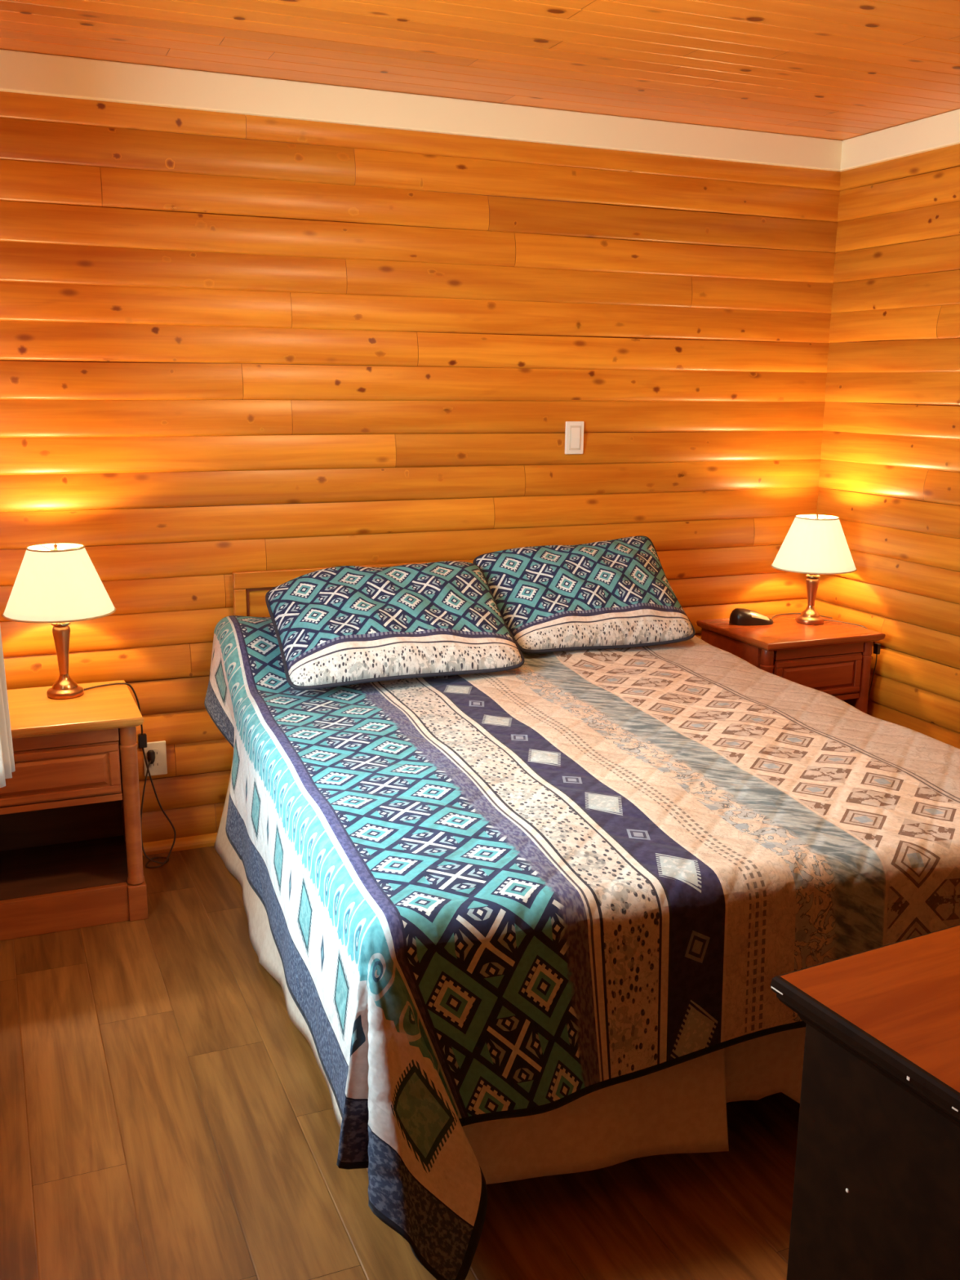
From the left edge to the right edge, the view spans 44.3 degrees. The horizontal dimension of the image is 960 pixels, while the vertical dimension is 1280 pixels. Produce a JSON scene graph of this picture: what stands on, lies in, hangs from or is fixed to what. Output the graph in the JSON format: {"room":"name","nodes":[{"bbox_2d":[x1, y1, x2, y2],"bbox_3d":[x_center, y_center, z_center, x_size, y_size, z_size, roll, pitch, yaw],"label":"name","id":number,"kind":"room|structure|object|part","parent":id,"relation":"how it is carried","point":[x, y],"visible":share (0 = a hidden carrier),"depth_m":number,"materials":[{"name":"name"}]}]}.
{"room":"hotel room","nodes":[
{"label":"hotel room","id":0,"kind":"room"},
{"bbox_2d":[0,845,799,1279],"bbox_3d":[0.745,1.152,2.236,3.480,0.100,4.900,-5,13,-22],"label":"floor","id":1,"kind":"structure","parent":0,"point":[165,1113],"depth_m":2.39,"materials":[{"name":"wood"}]},
{"bbox_2d":[0,680,147,941],"bbox_3d":[-1.274,0.492,3.471,0.522,0.620,0.455,-5,13,-22],"label":"nightstand","id":2,"kind":"object","parent":1,"relation":"on","point":[71,857],"visible":1,"depth_m":3.38,"materials":[{"name":"brown wood"}]},
{"bbox_3d":[-1.198,0.376,3.265,0.382,0.141,0.008,-5,13,-22],"label":"drawer frame","id":3,"kind":"part","parent":2,"relation":"part of","materials":[{"name":"brown wood"}]},
{"bbox_3d":[-1.203,0.373,3.277,0.388,0.153,0.018,-5,13,-22],"label":"drawer","id":4,"kind":"part","parent":2,"relation":"part of","materials":[{"name":"brown wood"}]},
{"bbox_3d":[-1.203,0.460,3.295,0.390,0.020,0.020,-5,13,-22],"label":"rail","id":5,"kind":"part","parent":2,"relation":"part of","materials":[{"name":"brown wood"}]},
{"bbox_3d":[-1.355,0.441,3.658,0.454,0.539,0.012,-5,13,-22],"label":"panel","id":6,"kind":"part","parent":2,"relation":"part of","materials":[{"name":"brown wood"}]},
{"bbox_2d":[0,835,128,900],"bbox_3d":[-1.282,0.690,3.531,0.454,0.018,0.373,-5,13,-22],"label":"shelf","id":7,"kind":"object","parent":2,"relation":"attached to","point":[77,863],"depth_m":3.54,"materials":[{"name":"brown wood"}]},
{"bbox_3d":[-1.206,0.776,3.363,0.390,0.112,0.022,-5,13,-22],"label":"rail","id":8,"kind":"part","parent":2,"relation":"part of","materials":[{"name":"brown wood"}]},
{"bbox_2d":[2,542,176,867],"bbox_3d":[-1.212,0.227,3.616,0.316,1.077,0.487,4,13,17],"label":"table lamp","id":9,"kind":"object","parent":2,"relation":"on","point":[59,584],"visible":0.99,"depth_m":3.37,"materials":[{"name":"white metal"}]},
{"bbox_3d":[-1.233,-0.269,3.424,0.162,0.005,0.162,-5,13,-22],"label":"shade trim","id":10,"kind":"part","parent":9,"relation":"part of","materials":[{"name":"beige fabric"}]},
{"bbox_3d":[-1.234,-0.175,3.444,0.311,0.190,0.311,-5,13,-22],"label":"lamp shade","id":11,"kind":"part","parent":9,"relation":"part of","materials":[{"name":"white fabric"}]},
{"bbox_3d":[-1.235,-0.083,3.465,0.316,0.005,0.316,-5,13,-22],"label":"shade trim","id":12,"kind":"part","parent":9,"relation":"part of","materials":[{"name":"beige fabric"}]},
{"bbox_3d":[-1.096,0.434,3.726,0.095,0.628,0.282,8,14,29],"label":"cord","id":13,"kind":"part","parent":9,"relation":"part of","materials":[{"name":"brown plastic"}]},
{"bbox_2d":[137,733,146,748],"bbox_3d":[-1.069,0.319,3.733,0.026,0.044,0.018,-5,13,-22],"label":"switch","id":14,"kind":"object","parent":9,"relation":"attached to","point":[142,738],"depth_m":3.72,"materials":[{"name":"black plastic"}]},
{"bbox_3d":[-1.069,0.483,3.594,0.018,0.589,0.365,-5,13,-22],"label":"panel","id":15,"kind":"part","parent":2,"relation":"part of","materials":[{"name":"brown wood"}]},
{"bbox_3d":[-1.002,0.473,3.390,0.050,0.481,0.050,-5,13,-22],"label":"corner post","id":16,"kind":"part","parent":2,"relation":"part of","materials":[{"name":"brown wood"}]},
{"bbox_2d":[213,756,805,1184],"bbox_3d":[0.247,0.554,3.225,1.697,0.635,2.058,-4,13,-19],"label":"bed","id":17,"kind":"object","parent":1,"relation":"on","point":[681,1108],"visible":0.23,"depth_m":2.26,"materials":[{"name":"white"}]},
{"bbox_2d":[204,615,959,1279],"bbox_3d":[0.304,0.466,3.163,1.835,0.788,2.182,-4,13,-19],"label":"quilt","id":18,"kind":"object","parent":17,"relation":"on","point":[544,884],"visible":0.89,"depth_m":2.30,"materials":[{"name":"multicoloured fabric"}]},
{"bbox_2d":[265,560,524,689],"bbox_3d":[-0.266,-0.064,3.622,0.782,0.281,0.511,-5,13,-22],"label":"pillow","id":19,"kind":"object","parent":18,"relation":"on","point":[343,625],"visible":1,"depth_m":3.53,"materials":[{"name":"fabric"}]},
{"bbox_2d":[472,535,695,653],"bbox_3d":[0.364,-0.159,4.004,0.709,0.318,0.424,-5,13,-22],"label":"pillow","id":20,"kind":"object","parent":18,"relation":"on","point":[616,593],"visible":0.94,"depth_m":3.93,"materials":[{"name":"fabric"}]},
{"bbox_2d":[696,612,885,713],"bbox_3d":[1.162,0.270,4.516,0.522,0.655,0.455,-5,13,-22],"label":"nightstand","id":21,"kind":"object","parent":1,"relation":"on","point":[832,658],"visible":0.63,"depth_m":4.33,"materials":[{"name":"brown wood"}]},
{"bbox_3d":[0.931,0.296,4.459,0.018,0.624,0.365,-5,13,-22],"label":"panel","id":22,"kind":"part","parent":21,"relation":"part of","materials":[{"name":"brown wood"}]},
{"bbox_3d":[1.026,0.284,4.267,0.050,0.516,0.050,-5,13,-22],"label":"corner post","id":23,"kind":"part","parent":21,"relation":"part of","materials":[{"name":"brown wood"}]},
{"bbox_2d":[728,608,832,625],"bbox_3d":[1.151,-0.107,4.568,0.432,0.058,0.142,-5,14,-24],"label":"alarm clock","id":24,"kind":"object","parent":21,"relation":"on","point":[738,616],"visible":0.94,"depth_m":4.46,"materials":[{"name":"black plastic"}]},
{"bbox_3d":[1.228,-0.092,4.617,0.272,0.008,0.127,-3,13,-17],"label":"cord","id":25,"kind":"part","parent":24,"relation":"part of","materials":[{"name":"brown plastic"}]},
{"bbox_3d":[1.233,0.134,4.318,0.388,0.153,0.018,-5,13,-22],"label":"drawer","id":26,"kind":"part","parent":21,"relation":"part of","materials":[{"name":"brown wood"}]},
{"bbox_3d":[1.238,0.136,4.306,0.382,0.141,0.008,-5,13,-22],"label":"drawer frame","id":27,"kind":"part","parent":21,"relation":"part of","materials":[{"name":"brown wood"}]},
{"bbox_2d":[771,514,880,699],"bbox_3d":[1.281,0.007,4.518,0.316,0.974,0.385,-5,13,-22],"label":"table lamp","id":28,"kind":"object","parent":21,"relation":"on","point":[814,544],"visible":0.96,"depth_m":4.38,"materials":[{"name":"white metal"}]},
{"bbox_3d":[1.270,-0.277,4.488,0.316,0.005,0.316,-5,13,-22],"label":"shade trim","id":29,"kind":"part","parent":28,"relation":"part of","materials":[{"name":"beige fabric"}]},
{"bbox_3d":[1.271,-0.370,4.468,0.311,0.190,0.311,-5,13,-22],"label":"lamp shade","id":30,"kind":"part","parent":28,"relation":"part of","materials":[{"name":"white fabric"}]},
{"bbox_3d":[1.272,-0.463,4.447,0.162,0.005,0.162,-5,13,-22],"label":"shade trim","id":31,"kind":"part","parent":28,"relation":"part of","materials":[{"name":"beige fabric"}]},
{"bbox_3d":[1.392,0.211,4.551,0.108,0.563,0.259,-5,13,-22],"label":"cord","id":32,"kind":"part","parent":28,"relation":"part of","materials":[{"name":"brown plastic"}]},
{"bbox_2d":[872,643,880,654],"bbox_3d":[1.485,0.033,4.411,0.016,0.040,0.024,-5,13,-22],"label":"plug","id":33,"kind":"object","parent":28,"relation":"attached to","point":[877,646],"depth_m":4.40,"materials":[{"name":"black plastic"}]},
{"bbox_3d":[1.232,0.220,4.336,0.390,0.020,0.020,-5,13,-22],"label":"rail","id":34,"kind":"part","parent":21,"relation":"part of","materials":[{"name":"brown wood"}]},
{"bbox_3d":[1.366,0.261,4.639,0.018,0.624,0.365,-5,13,-22],"label":"panel","id":35,"kind":"part","parent":21,"relation":"part of","materials":[{"name":"brown wood"}]},
{"bbox_3d":[1.433,0.251,4.435,0.050,0.516,0.050,-5,13,-22],"label":"corner post","id":36,"kind":"part","parent":21,"relation":"part of","materials":[{"name":"brown wood"}]},
{"bbox_2d":[770,924,959,1279],"bbox_3d":[1.009,0.823,1.694,1.151,0.780,0.500,-6,14,-27],"label":"dresser","id":37,"kind":"object","parent":1,"relation":"on","point":[876,1196],"visible":1,"depth_m":1.49,"materials":[{"name":"brown wood"}]},
{"bbox_3d":[0.537,0.899,1.460,0.020,0.722,0.432,-6,14,-27],"label":"panel","id":38,"kind":"part","parent":37,"relation":"part of","materials":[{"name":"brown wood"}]},
{"bbox_2d":[0,91,840,842],"bbox_3d":[-0.170,-0.570,4.114,3.480,2.440,0.117,-5,13,-22],"label":"wall","id":39,"kind":"structure","parent":0,"point":[229,343],"depth_m":3.89,"materials":[{"name":"brown wood"}]},
{"bbox_2d":[143,740,167,776],"bbox_3d":[-1.067,0.390,3.872,0.073,0.114,0.013,-5,13,-22],"label":"wall outlet","id":40,"kind":"object","parent":39,"relation":"attached to","point":[159,766],"visible":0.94,"depth_m":3.87,"materials":[{"name":"beige plastic"}]},
{"bbox_2d":[150,760,160,769],"bbox_3d":[-1.065,0.410,3.872,0.033,0.033,0.003,-5,13,-22],"label":"receptacle","id":41,"kind":"object","parent":40,"relation":"attached to","point":[156,765],"depth_m":3.87,"materials":[{"name":"white plastic"}]},
{"bbox_2d":[151,748,159,758],"bbox_3d":[-1.065,0.372,3.864,0.033,0.033,0.003,-5,13,-22],"label":"receptacle","id":42,"kind":"object","parent":40,"relation":"attached to","point":[157,751],"depth_m":3.87,"materials":[{"name":"white plastic"}]},
{"bbox_2d":[142,832,217,855],"bbox_3d":[-0.159,0.617,4.318,3.240,0.036,0.036,-5,13,-22],"label":"baseboard","id":43,"kind":"structure","parent":39,"relation":"attached to","point":[204,840],"depth_m":3.96,"materials":[{"name":"brown wood"}]},
{"bbox_2d":[232,559,474,617],"bbox_3d":[-0.112,0.179,4.224,1.514,0.932,0.022,-5,13,-22],"label":"headboard","id":44,"kind":"object","parent":39,"relation":"attached to","point":[250,590],"visible":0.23,"depth_m":3.88,"materials":[{"name":"brown wood"}]},
{"bbox_3d":[-0.791,0.261,3.950,0.040,0.876,0.022,-5,13,-22],"label":"post","id":45,"kind":"part","parent":44,"relation":"part of","materials":[{"name":"brown wood"}]},
{"bbox_3d":[-0.113,-0.001,4.192,1.434,0.457,0.005,-5,13,-22],"label":"panel","id":46,"kind":"part","parent":44,"relation":"part of","materials":[{"name":"brown wood"}]},
{"bbox_3d":[-0.111,0.000,4.187,1.434,0.457,0.006,-5,13,-22],"label":"panel moulding","id":47,"kind":"part","parent":44,"relation":"part of","materials":[{"name":"brown wood"}]},
{"bbox_3d":[-0.107,-0.249,4.130,1.514,0.055,0.022,-5,13,-22],"label":"rail","id":48,"kind":"part","parent":44,"relation":"part of","materials":[{"name":"brown wood"}]},
{"bbox_2d":[0,48,842,171],"bbox_3d":[-0.136,-1.697,3.812,3.239,0.106,0.034,-5,13,-22],"label":"trim","id":49,"kind":"structure","parent":39,"relation":"attached to","point":[20,72],"depth_m":3.73,"materials":[{"name":"beige paint"}]},
{"bbox_2d":[564,421,583,453],"bbox_3d":[0.340,-0.725,4.228,0.072,0.116,0.016,-5,13,-22],"label":"light switch","id":50,"kind":"object","parent":39,"relation":"attached to","point":[574,431],"visible":1,"depth_m":4.22,"materials":[{"name":"beige plastic"}]},
{"bbox_3d":[0.341,-0.725,4.225,0.045,0.086,0.004,-5,13,-22],"label":"rocker frame","id":51,"kind":"part","parent":50,"relation":"part of","materials":[{"name":"beige plastic"}]},
{"bbox_2d":[0,0,959,140],"bbox_3d":[0.770,-1.328,1.692,3.480,0.101,4.900,-5,13,-22],"label":"ceiling","id":52,"kind":"structure","parent":0,"point":[832,69],"depth_m":3.23,"materials":[{"name":"brown wood"}]},
{"bbox_2d":[814,143,959,749],"bbox_3d":[2.308,-0.213,2.604,0.117,2.440,4.700,-5,13,-22],"label":"wall","id":53,"kind":"structure","parent":0,"point":[890,468],"depth_m":4.27,"materials":[{"name":"brown wood"}]},
{"bbox_2d":[840,108,959,171],"bbox_3d":[2.265,-1.348,2.332,0.034,0.106,4.700,-5,13,-22],"label":"trim","id":54,"kind":"structure","parent":53,"relation":"attached to","point":[943,130],"depth_m":4.12,"materials":[{"name":"beige paint"}]},
{"bbox_3d":[-0.792,0.036,1.323,0.116,2.440,4.700,-5,13,-22],"label":"wall","id":55,"kind":"structure","parent":0,"visible":0},
{"bbox_2d":[0,627,15,787],"bbox_3d":[-0.998,-0.279,2.148,0.213,1.422,1.370,-5,13,-22],"label":"curtain","id":56,"kind":"object","parent":55,"relation":"hanging from","point":[6,755],"visible":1,"depth_m":2.69,"materials":[{"name":"white fabric"}]}
]}

